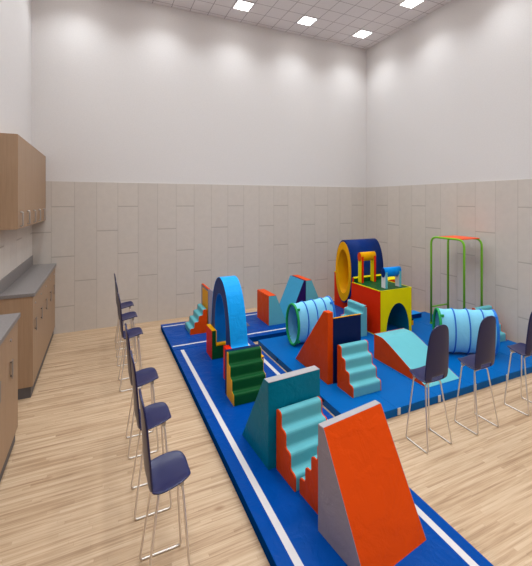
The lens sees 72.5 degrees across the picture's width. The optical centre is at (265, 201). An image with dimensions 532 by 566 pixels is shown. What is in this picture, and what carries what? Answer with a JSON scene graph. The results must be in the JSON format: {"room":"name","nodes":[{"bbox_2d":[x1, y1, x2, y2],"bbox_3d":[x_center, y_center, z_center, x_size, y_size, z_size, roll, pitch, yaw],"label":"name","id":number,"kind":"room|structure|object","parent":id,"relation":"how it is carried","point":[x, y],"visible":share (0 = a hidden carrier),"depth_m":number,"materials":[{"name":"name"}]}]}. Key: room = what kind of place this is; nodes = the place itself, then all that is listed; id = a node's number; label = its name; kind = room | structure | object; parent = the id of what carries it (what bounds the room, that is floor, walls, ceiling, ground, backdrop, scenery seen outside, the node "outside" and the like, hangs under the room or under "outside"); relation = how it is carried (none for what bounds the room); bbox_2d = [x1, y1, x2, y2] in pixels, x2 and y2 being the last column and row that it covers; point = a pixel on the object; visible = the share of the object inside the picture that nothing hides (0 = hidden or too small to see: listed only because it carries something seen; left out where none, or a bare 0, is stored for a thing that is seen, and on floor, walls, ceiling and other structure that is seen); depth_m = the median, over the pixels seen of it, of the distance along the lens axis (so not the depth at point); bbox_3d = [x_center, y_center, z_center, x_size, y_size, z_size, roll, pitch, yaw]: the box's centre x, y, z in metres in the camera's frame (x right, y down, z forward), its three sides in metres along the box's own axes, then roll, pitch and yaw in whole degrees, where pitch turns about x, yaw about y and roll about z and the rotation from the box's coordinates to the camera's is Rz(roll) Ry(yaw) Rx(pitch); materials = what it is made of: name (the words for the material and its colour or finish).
{"room":"indoor children's playroom","nodes":[
{"label":"indoor children's playroom","id":0,"kind":"room"},
{"bbox_2d":[0,0,31,144],"bbox_3d":[-2.302,-0.785,2.224,0.108,6.370,9.152,0,0,-24],"label":"wall","id":1,"kind":"structure","parent":0,"point":[15,15],"depth_m":5.26,"materials":[{"name":"paint"}]},
{"bbox_2d":[0,225,31,279],"bbox_3d":[-2.245,1.020,2.243,0.012,2.760,9.140,0,0,-24],"label":"trim","id":2,"kind":"structure","parent":1,"relation":"attached to","point":[15,245],"depth_m":5.09,"materials":[{"name":"beige tile"}]},
{"bbox_2d":[0,255,32,294],"bbox_3d":[-3.638,1.034,5.341,0.009,0.171,2.327,0,0,-24],"label":"backsplash","id":3,"kind":"structure","parent":1,"relation":"attached to","point":[9,279],"depth_m":5.04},
{"bbox_2d":[0,133,45,229],"bbox_3d":[-3.525,-0.233,5.370,0.238,1.141,2.372,0,0,-24],"label":"upper cabinet","id":4,"kind":"object","parent":1,"relation":"attached to","point":[22,166],"visible":1,"depth_m":4.46,"materials":[{"name":"laminate"}]},
{"bbox_2d":[32,0,365,186],"bbox_3d":[-0.780,-0.785,7.998,7.652,6.370,0.108,0,0,-24],"label":"wall","id":5,"kind":"structure","parent":0,"point":[124,91],"depth_m":7.56,"materials":[{"name":"paint"}]},
{"bbox_2d":[32,181,365,333],"bbox_3d":[-0.755,1.020,7.944,7.412,2.760,0.012,0,0,-24],"label":"wall paneling","id":6,"kind":"structure","parent":5,"relation":"attached to","point":[160,242],"depth_m":7.45,"materials":[{"name":"beige tile"}]},
{"bbox_2d":[0,298,531,565],"bbox_3d":[1.135,2.450,3.776,7.652,0.100,9.380,0,0,-24],"label":"floor","id":7,"kind":"structure","parent":0,"point":[67,498],"depth_m":3.23,"materials":[{"name":"brown wood"}]},
{"bbox_2d":[0,321,17,481],"bbox_3d":[-2.227,1.782,2.666,0.367,1.235,1.995,0,0,-24],"label":"base cabinet","id":8,"kind":"object","parent":7,"relation":"on","point":[9,346],"visible":0.87,"depth_m":3.28,"materials":[{"name":"laminate"}]},
{"bbox_2d":[0,313,20,344],"bbox_3d":[-2.225,1.056,2.661,0.369,0.215,2.009,0,0,-24],"label":"countertop","id":9,"kind":"structure","parent":8,"relation":"on","point":[7,321],"depth_m":3.35,"materials":[{"name":"grey stone"}]},
{"bbox_2d":[0,268,54,399],"bbox_3d":[-3.477,1.782,5.421,0.367,1.235,2.317,0,0,-24],"label":"base cabinet","id":10,"kind":"object","parent":7,"relation":"on","point":[36,323],"visible":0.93,"depth_m":4.43,"materials":[{"name":"laminate"}]},
{"bbox_2d":[0,255,55,299],"bbox_3d":[-3.475,1.056,5.417,0.369,0.215,2.331,0,0,-24],"label":"countertop","id":11,"kind":"structure","parent":10,"relation":"on","point":[27,279],"depth_m":5.00,"materials":[{"name":"grey stone"}]},
{"bbox_2d":[114,273,133,349],"bbox_3d":[-2.368,1.795,6.047,0.310,1.210,0.341,0,0,-24],"label":"chair","id":12,"kind":"object","parent":7,"relation":"on","point":[129,303],"visible":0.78,"depth_m":5.98,"materials":[{"name":"blue plastic"}]},
{"bbox_2d":[115,281,137,365],"bbox_3d":[-2.106,1.795,5.469,0.310,1.210,0.341,0,0,-24],"label":"chair","id":13,"kind":"object","parent":7,"relation":"on","point":[128,315],"visible":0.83,"depth_m":5.41,"materials":[{"name":"blue"}]},
{"bbox_2d":[118,292,142,391],"bbox_3d":[-1.783,1.795,4.764,0.310,1.210,0.341,0,0,-24],"label":"chair","id":14,"kind":"object","parent":7,"relation":"on","point":[136,331],"visible":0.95,"depth_m":4.69,"materials":[{"name":"blue"}]},
{"bbox_2d":[125,323,158,458],"bbox_3d":[-1.226,1.795,3.573,0.310,1.210,0.341,0,0,-24],"label":"chair","id":15,"kind":"object","parent":7,"relation":"on","point":[146,375],"visible":0.88,"depth_m":3.51,"materials":[{"name":"blue"}]},
{"bbox_2d":[130,350,171,519],"bbox_3d":[-0.932,1.795,2.926,0.310,1.210,0.341,0,0,-24],"label":"chair","id":16,"kind":"object","parent":7,"relation":"on","point":[158,413],"visible":0.93,"depth_m":2.86,"materials":[{"name":"blue"}]},
{"bbox_2d":[138,389,190,565],"bbox_3d":[-0.651,1.795,2.324,0.310,1.210,0.341,0,0,-24],"label":"chair","id":17,"kind":"object","parent":7,"relation":"on","point":[169,470],"visible":1,"depth_m":2.27,"materials":[{"name":"blue"}]},
{"bbox_2d":[161,301,343,354],"bbox_3d":[0.502,2.354,7.209,4.850,0.092,1.285,0,0,-24],"label":"floor mat","id":18,"kind":"object","parent":7,"relation":"on","point":[177,337],"visible":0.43,"depth_m":6.38,"materials":[{"name":"blue plastic"}]},
{"bbox_2d":[185,303,206,334],"bbox_3d":[-1.261,2.105,6.519,0.300,0.410,0.430,0,0,-24],"label":"stairs","id":19,"kind":"structure","parent":18,"relation":"on","point":[197,322],"depth_m":6.37,"materials":[{"name":"teal plastic"}]},
{"bbox_2d":[201,283,249,325],"bbox_3d":[-0.757,1.929,6.783,0.805,0.762,0.500,0,0,-24],"label":"ramp","id":20,"kind":"object","parent":18,"relation":"on","point":[206,292],"visible":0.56,"depth_m":6.43,"materials":[{"name":"orange plastic"}]},
{"bbox_2d":[257,289,285,325],"bbox_3d":[0.107,2.035,7.057,0.374,0.550,0.545,0,0,-24],"label":"wedge","id":21,"kind":"object","parent":18,"relation":"on","point":[269,311],"visible":0.99,"depth_m":6.83,"materials":[{"name":"teal plastic"}]},
{"bbox_2d":[279,275,305,319],"bbox_3d":[0.483,1.927,7.228,0.399,0.767,0.549,0,0,-24],"label":"wedge","id":22,"kind":"object","parent":18,"relation":"on","point":[295,290],"visible":0.58,"depth_m":7.18,"materials":[{"name":"blue plastic"}]},
{"bbox_2d":[293,275,318,300],"bbox_3d":[0.882,1.925,7.409,0.469,0.770,0.545,0,0,-24],"label":"wedge","id":23,"kind":"object","parent":18,"relation":"on","point":[311,293],"visible":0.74,"depth_m":7.11,"materials":[{"name":"teal plastic"}]},
{"bbox_2d":[334,271,394,307],"bbox_3d":[2.124,1.937,7.742,0.774,0.747,1.185,0,0,-24],"label":"cradle","id":24,"kind":"object","parent":18,"relation":"on","point":[337,301],"visible":0.14,"depth_m":7.98,"materials":[{"name":"red plastic"}]},
{"bbox_2d":[336,238,383,302],"bbox_3d":[2.033,1.495,7.917,0.856,1.336,0.570,0,0,-24],"label":"drum","id":25,"kind":"object","parent":24,"relation":"on","point":[348,250],"visible":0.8,"depth_m":7.79,"materials":[{"name":"blue plastic"}]},
{"bbox_2d":[173,338,493,565],"bbox_3d":[0.106,2.354,3.732,1.258,0.092,4.710,0,0,-24],"label":"floor mat","id":26,"kind":"object","parent":7,"relation":"on","point":[285,526],"visible":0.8,"depth_m":2.80,"materials":[{"name":"blue plastic"}]},
{"bbox_2d":[206,324,225,359],"bbox_3d":[-0.622,2.099,5.525,0.504,0.423,0.304,0,0,-24],"label":"support","id":27,"kind":"object","parent":26,"relation":"on","point":[214,349],"visible":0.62,"depth_m":5.34,"materials":[{"name":"green plastic"}]},
{"bbox_2d":[211,276,248,348],"bbox_3d":[-0.541,1.694,5.179,0.239,1.231,1.091,0,0,-24],"label":"arch","id":28,"kind":"object","parent":26,"relation":"on","point":[228,317],"visible":0.7,"depth_m":4.93,"materials":[{"name":"blue plastic"}]},
{"bbox_2d":[223,345,263,378],"bbox_3d":[-0.291,2.100,4.667,0.421,0.420,0.370,0,0,-24],"label":"support","id":29,"kind":"object","parent":26,"relation":"on","point":[225,347],"visible":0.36,"depth_m":4.70,"materials":[{"name":"red plastic"}]},
{"bbox_2d":[225,344,265,405],"bbox_3d":[-0.234,2.047,4.311,0.425,0.525,0.315,0,0,-24],"label":"stairs","id":30,"kind":"structure","parent":26,"relation":"on","point":[245,374],"depth_m":4.26,"materials":[{"name":"green plastic"}]},
{"bbox_2d":[242,365,319,469],"bbox_3d":[0.133,1.935,3.482,0.548,0.750,0.540,0,0,-28],"label":"wedge","id":31,"kind":"object","parent":26,"relation":"on","point":[276,392],"visible":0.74,"depth_m":3.23,"materials":[{"name":"teal plastic"}]},
{"bbox_2d":[276,396,326,491],"bbox_3d":[0.352,2.050,3.111,0.440,0.520,0.290,0,0,-29],"label":"stairs","id":32,"kind":"structure","parent":26,"relation":"on","point":[297,423],"depth_m":3.08,"materials":[{"name":"teal plastic"}]},
{"bbox_2d":[300,447,317,513],"bbox_3d":[0.531,2.050,2.854,0.440,0.520,0.300,0,0,-30],"label":"stairs","id":33,"kind":"structure","parent":26,"relation":"on","point":[309,482],"depth_m":2.74,"materials":[{"name":"orange plastic"}]},
{"bbox_2d":[318,400,425,565],"bbox_3d":[0.731,1.936,2.510,0.585,0.748,0.445,0,0,-32],"label":"wedge","id":34,"kind":"object","parent":26,"relation":"on","point":[367,512],"visible":1,"depth_m":2.46,"materials":[{"name":"orange plastic"}]},
{"bbox_2d":[258,311,531,418],"bbox_3d":[2.107,2.355,5.695,3.805,0.090,2.479,0,0,-24],"label":"mat","id":35,"kind":"object","parent":7,"relation":"on","point":[394,394],"visible":0.43,"depth_m":4.75,"materials":[{"name":"blue plastic"}]},
{"bbox_2d":[286,296,335,345],"bbox_3d":[0.749,1.967,6.017,0.818,0.684,0.354,0,0,-34],"label":"tunnel","id":36,"kind":"object","parent":35,"relation":"on","point":[301,317],"visible":0.75,"depth_m":5.89,"materials":[{"name":"blue fabric"}]},
{"bbox_2d":[296,310,360,384],"bbox_3d":[0.840,1.857,5.047,0.515,0.905,0.842,0,0,-24],"label":"slide","id":37,"kind":"object","parent":35,"relation":"on","point":[319,349],"visible":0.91,"depth_m":4.67,"materials":[{"name":"orange plastic"}]},
{"bbox_2d":[341,299,366,336],"bbox_3d":[1.505,2.050,6.376,0.300,0.520,0.452,0,0,-24],"label":"stairs","id":38,"kind":"structure","parent":35,"relation":"on","point":[353,307],"depth_m":6.29,"materials":[{"name":"teal plastic"}]},
{"bbox_2d":[337,340,380,397],"bbox_3d":[1.149,2.050,4.482,0.425,0.520,0.310,0,0,-24],"label":"stairs","id":39,"kind":"structure","parent":35,"relation":"on","point":[356,371],"depth_m":4.45,"materials":[{"name":"teal plastic"}]},
{"bbox_2d":[351,275,411,334],"bbox_3d":[2.096,1.876,6.633,0.714,0.868,0.782,0,0,-24],"label":"house","id":40,"kind":"object","parent":35,"relation":"on","point":[392,305],"visible":0.8,"depth_m":6.39,"materials":[{"name":"yellow plastic"}]},
{"bbox_2d":[358,251,375,282],"bbox_3d":[1.909,1.239,6.859,0.357,0.568,0.108,0,0,-24],"label":"gate","id":41,"kind":"object","parent":40,"relation":"on","point":[370,256],"visible":1,"depth_m":6.83,"materials":[{"name":"yellow plastic"}]},
{"bbox_2d":[381,266,401,288],"bbox_3d":[2.222,1.344,6.430,0.382,0.358,0.108,0,0,-24],"label":"gate","id":42,"kind":"object","parent":40,"relation":"on","point":[386,272],"visible":1,"depth_m":6.38,"materials":[{"name":"white plastic"}]},
{"bbox_2d":[374,328,458,387],"bbox_3d":[2.059,2.132,5.040,0.584,0.355,0.955,0,0,-24],"label":"slide","id":43,"kind":"object","parent":35,"relation":"on","point":[402,350],"visible":0.76,"depth_m":5.07,"materials":[{"name":"teal plastic"}]},
{"bbox_2d":[412,310,421,318],"bbox_3d":[2.827,2.264,7.201,0.500,0.092,0.200,0,0,-24],"label":"foam block","id":44,"kind":"object","parent":35,"relation":"on","point":[415,314],"visible":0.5,"depth_m":7.18,"materials":[{"name":"blue plastic"}]},
{"bbox_2d":[430,235,482,323],"bbox_3d":[3.467,1.479,6.631,0.500,1.662,0.732,0,0,-24],"label":"climbing frame","id":45,"kind":"object","parent":35,"relation":"on","point":[453,237],"visible":0.84,"depth_m":6.49,"materials":[{"name":"green paint"}]},
{"bbox_2d":[432,307,499,354],"bbox_3d":[3.017,1.966,5.498,0.842,0.686,0.360,0,0,6],"label":"tunnel","id":46,"kind":"object","parent":35,"relation":"on","point":[463,325],"visible":0.62,"depth_m":5.38,"materials":[{"name":"blue plastic"}]},
{"bbox_2d":[472,305,505,341],"bbox_3d":[3.722,2.050,6.053,0.430,0.520,0.300,0,0,-24],"label":"stairs","id":47,"kind":"structure","parent":35,"relation":"on","point":[487,307],"depth_m":6.07,"materials":[{"name":"teal plastic"}]},
{"bbox_2d":[405,324,451,453],"bbox_3d":[1.625,1.795,3.625,0.341,1.210,0.310,0,0,-24],"label":"chair","id":48,"kind":"object","parent":7,"relation":"on","point":[435,369],"visible":1,"depth_m":3.51,"materials":[{"name":"blue"}]},
{"bbox_2d":[454,316,498,434],"bbox_3d":[2.260,1.795,3.897,0.341,1.210,0.310,0,0,-24],"label":"chair","id":49,"kind":"object","parent":7,"relation":"on","point":[484,357],"visible":1,"depth_m":3.79,"materials":[{"name":"blue"}]},
{"bbox_2d":[504,312,531,415],"bbox_3d":[3.022,1.795,4.231,0.341,1.210,0.310,0,0,-24],"label":"chair","id":50,"kind":"object","parent":7,"relation":"on","point":[525,350],"visible":1,"depth_m":4.14,"materials":[{"name":"blue"}]},
{"bbox_2d":[141,0,451,49],"bbox_3d":[1.135,-4.020,3.776,7.652,0.100,9.380,0,0,-24],"label":"ceiling","id":51,"kind":"structure","parent":0,"point":[338,20],"depth_m":7.71,"materials":[{"name":"tile"}]},
{"bbox_2d":[232,0,254,11],"bbox_3d":[-0.459,-3.963,7.352,0.356,0.011,0.356,0,0,-24],"label":"recessed light","id":52,"kind":"object","parent":51,"relation":"in","point":[242,5],"visible":1,"depth_m":7.34,"materials":[{"name":"white plastic"}]},
{"bbox_2d":[234,1,252,10],"bbox_3d":[-0.459,-3.964,7.352,0.316,0.008,0.316,0,0,-24],"label":"diffuser","id":53,"kind":"object","parent":52,"relation":"attached to","point":[239,5],"depth_m":7.34,"materials":[{"name":"white plastic"}]},
{"bbox_2d":[296,15,317,25],"bbox_3d":[0.903,-3.963,7.970,0.356,0.011,0.356,0,0,-24],"label":"recessed light","id":54,"kind":"object","parent":51,"relation":"in","point":[305,20],"visible":1,"depth_m":7.96,"materials":[{"name":"white plastic"}]},
{"bbox_2d":[298,16,315,24],"bbox_3d":[0.903,-3.964,7.970,0.316,0.008,0.316,0,0,-24],"label":"diffuser","id":55,"kind":"object","parent":54,"relation":"attached to","point":[305,20],"depth_m":7.95,"materials":[{"name":"white plastic"}]},
{"bbox_2d":[352,29,372,38],"bbox_3d":[2.287,-3.963,8.598,0.356,0.011,0.356,0,0,-24],"label":"recessed light","id":56,"kind":"object","parent":51,"relation":"in","point":[361,33],"visible":1,"depth_m":8.61,"materials":[{"name":"white plastic"}]},
{"bbox_2d":[353,30,370,37],"bbox_3d":[2.287,-3.964,8.598,0.316,0.008,0.316,0,0,-24],"label":"diffuser","id":57,"kind":"object","parent":56,"relation":"attached to","point":[361,33],"depth_m":8.61,"materials":[{"name":"white plastic"}]},
{"bbox_2d":[399,0,424,8],"bbox_3d":[2.907,-3.963,7.232,0.356,0.011,0.356,0,0,-24],"label":"recessed light","id":58,"kind":"object","parent":51,"relation":"in","point":[410,4],"visible":1,"depth_m":7.27,"materials":[{"name":"white plastic"}]},
{"bbox_2d":[366,0,531,187],"bbox_3d":[4.568,-0.785,5.340,0.108,6.370,9.152,0,0,-24],"label":"wall","id":59,"kind":"structure","parent":0,"point":[449,93],"depth_m":7.14,"materials":[{"name":"paint"}]},
{"bbox_2d":[366,179,531,343],"bbox_3d":[4.516,1.020,5.310,0.012,2.760,9.140,0,0,-24],"label":"wall paneling","id":60,"kind":"structure","parent":59,"relation":"attached to","point":[404,220],"depth_m":6.95,"materials":[{"name":"beige tile"}]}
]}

